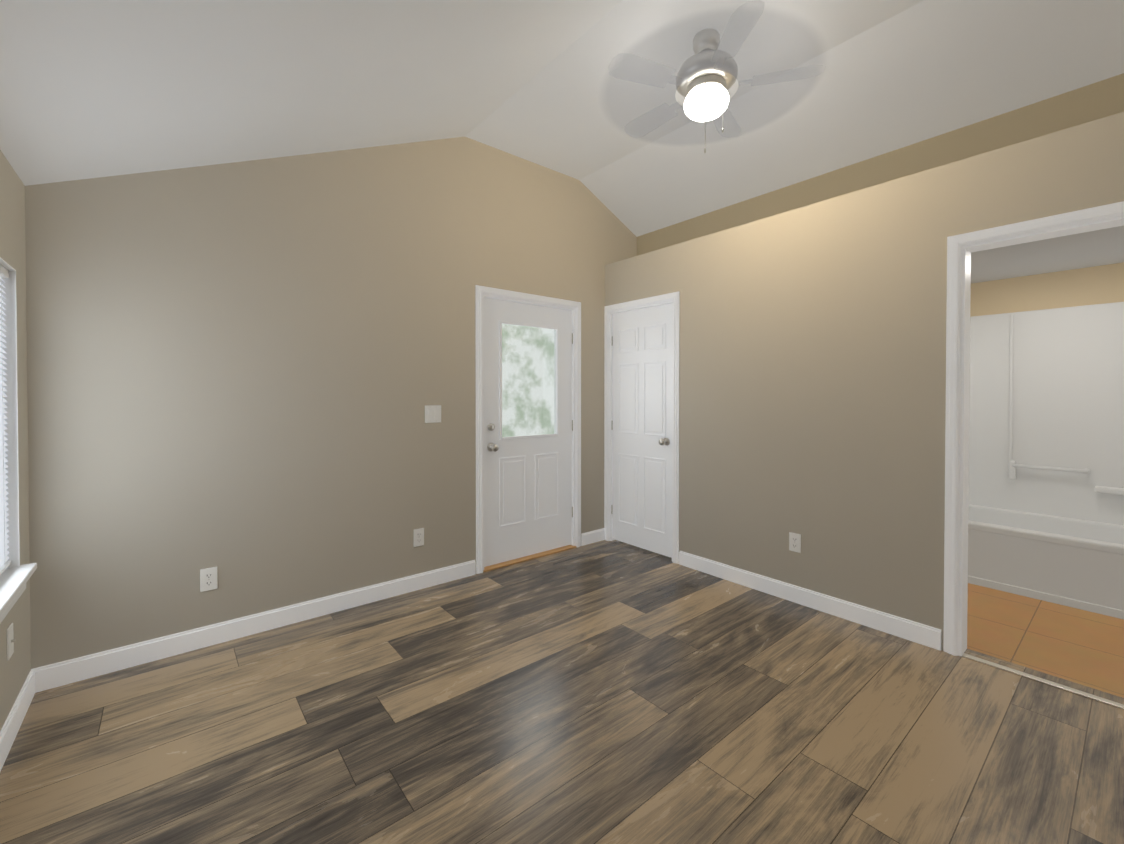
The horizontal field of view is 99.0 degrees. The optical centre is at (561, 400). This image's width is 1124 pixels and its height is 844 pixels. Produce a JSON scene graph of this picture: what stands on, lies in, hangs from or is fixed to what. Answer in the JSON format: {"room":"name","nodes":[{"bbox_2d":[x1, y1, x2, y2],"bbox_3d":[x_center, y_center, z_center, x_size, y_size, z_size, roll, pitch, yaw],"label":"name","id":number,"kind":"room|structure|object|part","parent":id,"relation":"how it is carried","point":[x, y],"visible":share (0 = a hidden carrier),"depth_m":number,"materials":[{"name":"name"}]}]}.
{"room":"empty bedroom","nodes":[
{"label":"empty bedroom","id":0,"kind":"room"},
{"bbox_2d":[0,150,30,730],"bbox_3d":[-1.214,0.191,0.651,0.120,2.200,3.605,-1,1,-40],"label":"wall","id":1,"kind":"structure","parent":0,"point":[15,669],"depth_m":1.96,"materials":[{"name":"paint"}]},
{"bbox_2d":[7,623,15,660],"bbox_3d":[-2.076,0.908,1.812,0.016,0.116,0.072,-1,1,-40],"label":"outlet","id":2,"kind":"object","parent":1,"relation":"attached to","point":[11,640],"visible":0.98,"depth_m":1.80,"materials":[{"name":"white plastic"}]},
{"bbox_2d":[0,670,34,771],"bbox_3d":[-1.196,1.238,0.746,0.014,0.105,3.471,-1,1,-40],"label":"baseboard","id":3,"kind":"structure","parent":1,"relation":"attached to","point":[13,722],"depth_m":1.83,"materials":[{"name":"paint"}]},
{"bbox_2d":[0,257,36,622],"bbox_3d":[-1.858,0.127,1.516,0.101,1.294,1.140,-1,1,-40],"label":"window","id":4,"kind":"structure","parent":1,"relation":"in","point":[15,575],"depth_m":1.92,"materials":[{"name":"paint"}]},
{"bbox_2d":[0,265,10,574],"bbox_3d":[-1.874,0.074,1.502,0.041,1.174,1.068,-1,1,-40],"label":"window blinds","id":5,"kind":"object","parent":4,"relation":"attached to","point":[4,514],"visible":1,"depth_m":1.87,"materials":[{"name":"white plastic"}]},
{"bbox_2d":[25,137,636,668],"bbox_3d":[-0.235,-0.311,3.867,5.730,3.130,0.120,-1,1,-40],"label":"wall","id":6,"kind":"structure","parent":0,"point":[241,375],"depth_m":2.65,"materials":[{"name":"paint"}]},
{"bbox_2d":[200,567,217,591],"bbox_3d":[-1.828,0.925,2.484,0.072,0.116,0.008,-1,1,-40],"label":"electrical outlet","id":7,"kind":"object","parent":6,"relation":"attached to","point":[208,579],"visible":1,"depth_m":2.48,"materials":[{"name":"white plastic"}]},
{"bbox_2d":[31,560,475,692],"bbox_3d":[-1.469,1.214,2.780,2.180,0.105,0.014,-1,1,-40],"label":"baseboard","id":8,"kind":"structure","parent":6,"relation":"attached to","point":[55,675],"depth_m":2.53,"materials":[{"name":"paint"}]},
{"bbox_2d":[414,528,423,546],"bbox_3d":[-0.956,0.914,3.203,0.072,0.116,0.008,-1,1,-40],"label":"electrical outlet","id":9,"kind":"object","parent":6,"relation":"attached to","point":[418,537],"visible":1,"depth_m":3.20,"materials":[{"name":"white plastic"}]},
{"bbox_2d":[425,405,440,422],"bbox_3d":[-0.874,0.091,3.259,0.118,0.118,0.010,-1,1,-40],"label":"light switch","id":10,"kind":"object","parent":6,"relation":"attached to","point":[432,413],"visible":1,"depth_m":3.25,"materials":[{"name":"white plastic"}]},
{"bbox_2d":[475,285,580,573],"bbox_3d":[-0.272,0.208,3.843,1.015,2.092,0.158,-1,1,-40],"label":"door frame","id":11,"kind":"structure","parent":6,"relation":"attached to","point":[482,293],"depth_m":3.70,"materials":[{"name":"paint"}]},
{"bbox_2d":[484,298,572,566],"bbox_3d":[-0.235,0.234,3.808,0.880,1.997,0.124,-1,1,-40],"label":"exterior door","id":12,"kind":"structure","parent":6,"relation":"in","point":[528,509],"depth_m":3.79,"materials":[{"name":"paint"}]},
{"bbox_2d":[581,528,604,545],"bbox_3d":[0.280,1.198,4.222,0.285,0.105,0.014,-1,1,-40],"label":"baseboard","id":13,"kind":"structure","parent":6,"relation":"attached to","point":[594,536],"depth_m":4.21,"materials":[{"name":"paint"}]},
{"bbox_2d":[0,540,1123,843],"bbox_3d":[1.217,1.299,2.124,5.730,0.050,4.685,-1,1,-40],"label":"floor","id":14,"kind":"structure","parent":0,"point":[610,692],"depth_m":1.87,"materials":[{"name":"wood"}]},
{"bbox_2d":[483,545,575,571],"bbox_3d":[-0.262,1.248,3.842,0.909,0.012,0.112,-1,1,-40],"label":"threshold","id":15,"kind":"object","parent":14,"relation":"on","point":[521,559],"visible":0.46,"depth_m":3.78,"materials":[{"name":"brown wood"}]},
{"bbox_2d":[962,653,1123,708],"bbox_3d":[2.234,1.271,2.112,0.036,0.006,0.732,-1,1,-40],"label":"threshold strip","id":16,"kind":"object","parent":14,"relation":"on","point":[1073,690],"visible":1,"depth_m":2.16,"materials":[{"name":"silver"}]},
{"bbox_2d":[968,302,1123,618],"bbox_3d":[3.418,0.297,3.147,0.766,1.930,1.520,-1,1,-40],"label":"bathtub","id":17,"kind":"object","parent":14,"relation":"on","point":[1046,469],"visible":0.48,"depth_m":3.42,"materials":[{"name":"white plastic"}]},
{"bbox_2d":[0,0,1123,236],"bbox_3d":[0.306,-1.413,1.964,4.160,1.083,3.725,-1,1,-40],"label":"ceiling","id":18,"kind":"structure","parent":0,"point":[96,88],"depth_m":2.32,"materials":[{"name":"paint"}]},
{"bbox_2d":[609,1,824,152],"bbox_3d":[0.739,-1.542,2.459,1.120,0.635,1.120,-1,1,-40],"label":"ceiling fan","id":19,"kind":"object","parent":18,"relation":"hanging from","point":[702,80],"visible":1,"depth_m":2.38,"materials":[{"name":"silver metal"}]},
{"bbox_3d":[0.739,-1.525,2.459,0.224,0.143,0.224,-1,1,-40],"label":"globe","id":20,"kind":"part","parent":19,"relation":"part of"},
{"bbox_2d":[605,112,1123,649],"bbox_3d":[1.579,0.035,2.952,0.120,2.460,3.605,-1,1,-40],"label":"wall","id":21,"kind":"structure","parent":0,"point":[813,374],"depth_m":2.80,"materials":[{"name":"paint"}]},
{"bbox_2d":[611,303,671,557],"bbox_3d":[0.641,0.234,4.000,0.111,2.001,0.674,-1,1,-40],"label":"closet door","id":22,"kind":"structure","parent":21,"relation":"in","point":[641,509],"depth_m":3.99,"materials":[{"name":"paint"}]},
{"bbox_2d":[604,291,679,563],"bbox_3d":[0.683,0.206,4.027,0.138,2.092,0.808,-1,1,-40],"label":"door frame","id":23,"kind":"structure","parent":21,"relation":"attached to","point":[673,298],"depth_m":3.99,"materials":[{"name":"paint"}]},
{"bbox_2d":[789,532,800,552],"bbox_3d":[1.459,0.889,3.006,0.008,0.116,0.072,-1,1,-40],"label":"electrical outlet","id":24,"kind":"object","parent":21,"relation":"attached to","point":[794,542],"visible":1,"depth_m":3.00,"materials":[{"name":"white plastic"}]},
{"bbox_2d":[679,551,940,650],"bbox_3d":[1.414,1.211,3.060,0.014,0.105,1.612,-1,1,-40],"label":"baseboard","id":25,"kind":"structure","parent":21,"relation":"attached to","point":[915,632],"depth_m":2.87,"materials":[{"name":"paint"}]},
{"bbox_2d":[943,201,1123,656],"bbox_3d":[2.257,0.228,2.118,0.138,2.092,0.876,-1,1,-40],"label":"door frame","id":26,"kind":"structure","parent":21,"relation":"attached to","point":[961,248],"depth_m":2.38,"materials":[{"name":"paint"}]},
{"bbox_2d":[637,73,1123,255],"bbox_3d":[1.903,-1.368,3.203,0.120,0.340,3.605,-1,1,-40],"label":"wall","id":27,"kind":"structure","parent":0,"point":[1089,103],"depth_m":2.84,"materials":[{"name":"paint"}]},
{"bbox_2d":[970,262,1123,316],"bbox_3d":[3.949,0.162,3.207,0.120,2.200,2.900,-1,1,-40],"label":"wall","id":28,"kind":"structure","parent":0,"point":[1103,284],"depth_m":3.51,"materials":[{"name":"paint"}]},
{"bbox_2d":[971,226,1123,283],"bbox_3d":[3.228,-0.971,2.599,1.990,0.080,2.900,-1,1,-40],"label":"ceiling","id":29,"kind":"structure","parent":0,"point":[1101,247],"depth_m":3.10,"materials":[{"name":"paint"}]},
{"label":"outside","id":30,"kind":"structure","parent":0,"visible":0},
{"bbox_2d":[502,324,553,436],"bbox_3d":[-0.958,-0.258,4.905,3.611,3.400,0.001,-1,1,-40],"label":"window","id":31,"kind":"structure","parent":30,"point":[534,385],"depth_m":5.38,"materials":[{"name":"clear glass"}]}
]}

